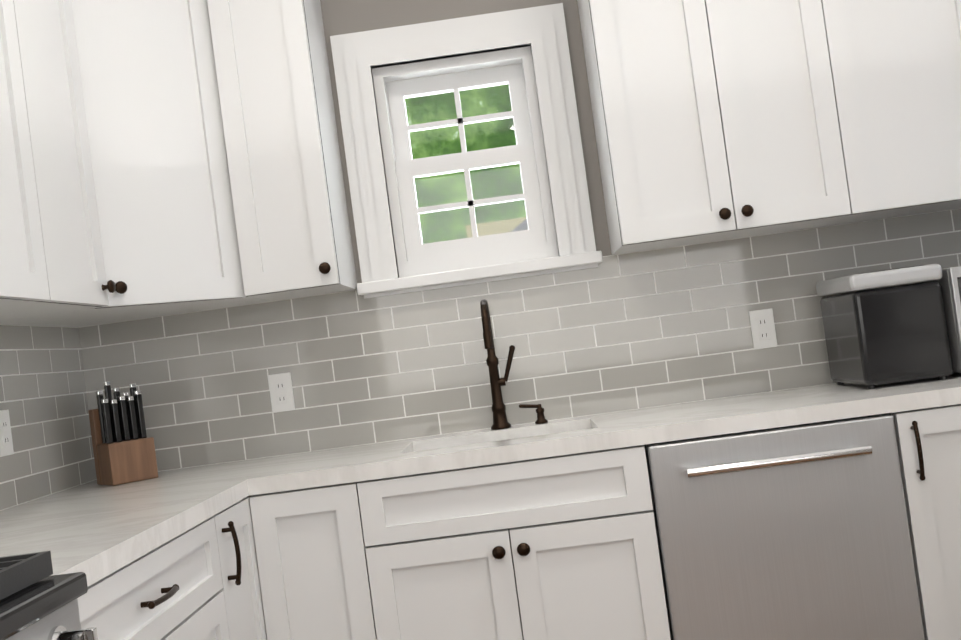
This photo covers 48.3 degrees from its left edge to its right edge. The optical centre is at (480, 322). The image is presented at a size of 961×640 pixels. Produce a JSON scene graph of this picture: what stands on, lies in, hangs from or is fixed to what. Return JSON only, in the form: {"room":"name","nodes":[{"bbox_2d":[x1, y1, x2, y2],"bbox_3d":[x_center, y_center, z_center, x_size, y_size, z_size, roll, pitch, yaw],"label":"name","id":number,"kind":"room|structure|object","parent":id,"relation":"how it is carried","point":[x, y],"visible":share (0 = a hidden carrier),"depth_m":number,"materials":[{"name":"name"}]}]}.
{"room":"kitchen","nodes":[
{"label":"kitchen","id":0,"kind":"room"},
{"bbox_2d":[247,0,611,496],"bbox_3d":[0.407,-0.201,3.316,3.620,2.770,0.150,-8,-1,2],"label":"wall","id":1,"kind":"structure","parent":0,"point":[339,17],"depth_m":3.27,"materials":[{"name":"grey paint"}]},
{"bbox_2d":[0,0,268,326],"bbox_3d":[-1.013,-0.515,2.991,0.608,0.980,0.608,-8,-1,2],"label":"upper cabinet","id":2,"kind":"object","parent":1,"relation":"attached to","point":[163,191],"visible":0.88,"depth_m":2.85,"materials":[{"name":"white wood"}]},
{"bbox_2d":[207,0,356,300],"bbox_3d":[-0.575,-0.571,3.111,0.263,0.980,0.339,-8,-1,2],"label":"upper cabinet","id":3,"kind":"object","parent":1,"relation":"attached to","point":[283,151],"depth_m":2.95,"materials":[{"name":"white wood"}]},
{"bbox_2d":[330,3,602,298],"bbox_3d":[-0.050,-0.518,3.307,0.738,0.807,0.212,-8,-1,2],"label":"kitchen window","id":4,"kind":"structure","parent":1,"relation":"in","point":[555,178],"depth_m":3.25,"materials":[{"name":"white wood"}]},
{"bbox_2d":[78,208,960,470],"bbox_3d":[0.401,0.034,3.232,3.252,0.470,0.008,-8,-1,2],"label":"wall tile","id":5,"kind":"structure","parent":1,"relation":"attached to","point":[642,329],"depth_m":3.24,"materials":[{"name":"grey tile"}]},
{"bbox_2d":[268,372,294,412],"bbox_3d":[-0.605,0.214,3.256,0.070,0.116,0.007,-8,-1,2],"label":"electrical outlet","id":6,"kind":"object","parent":5,"relation":"attached to","point":[281,392],"visible":1,"depth_m":3.25,"materials":[{"name":"white plastic"}]},
{"bbox_2d":[749,308,776,349],"bbox_3d":[0.846,0.020,3.208,0.070,0.116,0.007,-8,-1,2],"label":"electrical outlet","id":7,"kind":"object","parent":5,"relation":"attached to","point":[763,328],"visible":1,"depth_m":3.21,"materials":[{"name":"white plastic"}]},
{"bbox_2d":[577,0,882,254],"bbox_3d":[0.662,-0.736,3.070,0.678,0.980,0.339,-8,-1,2],"label":"upper cabinet","id":8,"kind":"object","parent":1,"relation":"attached to","point":[717,120],"depth_m":2.90,"materials":[{"name":"white wood"}]},
{"bbox_2d":[851,0,960,220],"bbox_3d":[1.320,-0.823,3.048,0.885,0.980,0.339,-8,-1,2],"label":"upper cabinet","id":9,"kind":"object","parent":1,"relation":"attached to","point":[910,50],"depth_m":2.89,"materials":[{"name":"white wood"}]},
{"bbox_3d":[1.966,0.948,0.360,6.600,0.060,5.900,-8,-1,2],"label":"floor","id":10,"kind":"structure","parent":0,"visible":0},
{"bbox_2d":[0,551,97,639],"bbox_3d":[-0.830,0.682,1.071,0.725,1.213,0.838,-8,-1,2],"label":"range","id":11,"kind":"object","parent":10,"relation":"on","point":[38,601],"visible":1,"depth_m":1.39,"materials":[{"name":"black metal"}]},
{"bbox_2d":[77,497,266,639],"bbox_3d":[-0.824,0.888,2.071,0.656,0.875,1.158,-8,-1,2],"label":"base cabinet","id":12,"kind":"object","parent":10,"relation":"on","point":[201,581],"visible":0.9,"depth_m":2.14,"materials":[{"name":"white wood"}]},
{"bbox_2d":[249,474,420,639],"bbox_3d":[-0.339,0.844,2.926,0.326,0.876,0.621,-8,-1,2],"label":"base cabinet","id":13,"kind":"object","parent":10,"relation":"on","point":[327,555],"depth_m":2.63,"materials":[{"name":"white wood"}]},
{"bbox_2d":[397,492,670,639],"bbox_3d":[0.131,0.890,2.909,0.710,0.661,0.621,-8,-1,2],"label":"base cabinet","id":14,"kind":"object","parent":10,"relation":"on","point":[562,547],"depth_m":2.61,"materials":[{"name":"white wood"}]},
{"bbox_2d":[644,413,924,639],"bbox_3d":[0.766,0.694,2.850,0.597,0.866,0.659,-8,-1,2],"label":"dishwasher","id":15,"kind":"object","parent":10,"relation":"on","point":[798,532],"visible":0.92,"depth_m":2.58,"materials":[{"name":"silver metal"}]},
{"bbox_2d":[890,404,960,639],"bbox_3d":[1.202,0.639,2.875,0.274,0.876,0.621,-8,-1,2],"label":"base cabinet","id":16,"kind":"object","parent":10,"relation":"on","point":[928,439],"depth_m":2.58,"materials":[{"name":"white wood"}]},
{"bbox_3d":[1.575,0.552,1.342,0.656,0.875,2.418,-8,-1,2],"label":"base cabinet","id":17,"kind":"object","parent":10,"relation":"on","visible":0},
{"bbox_2d":[0,468,255,585],"bbox_3d":[-0.904,0.436,2.065,0.633,0.040,1.118,-8,-1,2],"label":"countertop","id":18,"kind":"structure","parent":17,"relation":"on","point":[94,531],"depth_m":2.18,"materials":[{"name":"stone"}]},
{"bbox_2d":[35,372,960,499],"bbox_3d":[0.436,0.372,2.902,3.249,0.226,0.648,-8,-1,2],"label":"countertop","id":19,"kind":"structure","parent":17,"relation":"on","point":[820,403],"depth_m":2.65,"materials":[{"name":"stone"}]},
{"bbox_2d":[88,381,157,485],"bbox_3d":[-1.020,0.308,3.045,0.130,0.288,0.135,-6,-2,-38],"label":"knife block","id":20,"kind":"object","parent":19,"relation":"on","point":[123,447],"visible":1,"depth_m":3.01,"materials":[{"name":"brown wood"}]},
{"bbox_2d":[480,299,514,429],"bbox_3d":[0.055,0.120,3.097,0.102,0.381,0.196,-8,-1,2],"label":"sink faucet","id":21,"kind":"object","parent":19,"relation":"on","point":[498,408],"visible":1,"depth_m":3.15,"materials":[{"name":"brown metal"}]},
{"bbox_2d":[519,404,547,423],"bbox_3d":[0.155,0.268,3.155,0.080,0.064,0.037,-8,-1,2],"label":"soap dispenser","id":22,"kind":"object","parent":19,"relation":"on","point":[541,419],"visible":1,"depth_m":3.15,"materials":[{"name":"brown metal"}]},
{"bbox_2d":[816,264,953,388],"bbox_3d":[1.115,0.014,2.976,0.242,0.306,0.338,-8,-1,2],"label":"bread box","id":23,"kind":"object","parent":19,"relation":"on","point":[894,331],"visible":1,"depth_m":2.81,"materials":[{"name":"black plastic"}]},
{"bbox_2d":[908,266,960,372],"bbox_3d":[1.522,-0.032,2.962,0.552,0.290,0.370,-8,-1,2],"label":"microwave","id":24,"kind":"object","parent":19,"relation":"on","point":[949,281],"visible":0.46,"depth_m":2.81,"materials":[{"name":"metal"}]},
{"bbox_3d":[-1.415,-0.027,0.500,0.150,2.770,5.600,-8,-1,2],"label":"wall","id":25,"kind":"structure","parent":0,"visible":0},
{"bbox_2d":[0,0,71,315],"bbox_3d":[-1.184,-0.518,1.942,0.339,0.980,0.938,-8,-1,2],"label":"upper cabinet","id":26,"kind":"object","parent":25,"relation":"attached to","point":[51,257],"depth_m":2.32,"materials":[{"name":"white wood"}]},
{"bbox_2d":[0,325,96,510],"bbox_3d":[-1.280,0.179,1.338,0.008,0.535,3.892,-8,-1,2],"label":"wall tile","id":27,"kind":"structure","parent":25,"relation":"attached to","point":[43,397],"depth_m":2.97,"materials":[{"name":"grey tile"}]},
{"bbox_2d":[0,410,13,456],"bbox_3d":[-1.212,0.282,2.728,0.007,0.116,0.070,-8,-1,2],"label":"electrical outlet","id":28,"kind":"object","parent":27,"relation":"attached to","point":[6,445],"visible":1,"depth_m":2.73,"materials":[{"name":"white plastic"}]},
{"bbox_2d":[0,0,115,320],"bbox_3d":[-1.164,-0.507,2.491,0.339,0.980,0.397,-8,-1,2],"label":"upper cabinet","id":29,"kind":"object","parent":25,"relation":"attached to","point":[87,283],"depth_m":2.59,"materials":[{"name":"white wood"}]},
{"label":"outside","id":30,"kind":"structure","parent":0,"visible":0},
{"bbox_2d":[405,84,527,243],"bbox_3d":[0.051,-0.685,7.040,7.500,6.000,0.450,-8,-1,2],"label":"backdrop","id":31,"kind":"structure","parent":30,"point":[497,221],"depth_m":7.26,"materials":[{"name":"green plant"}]}
]}

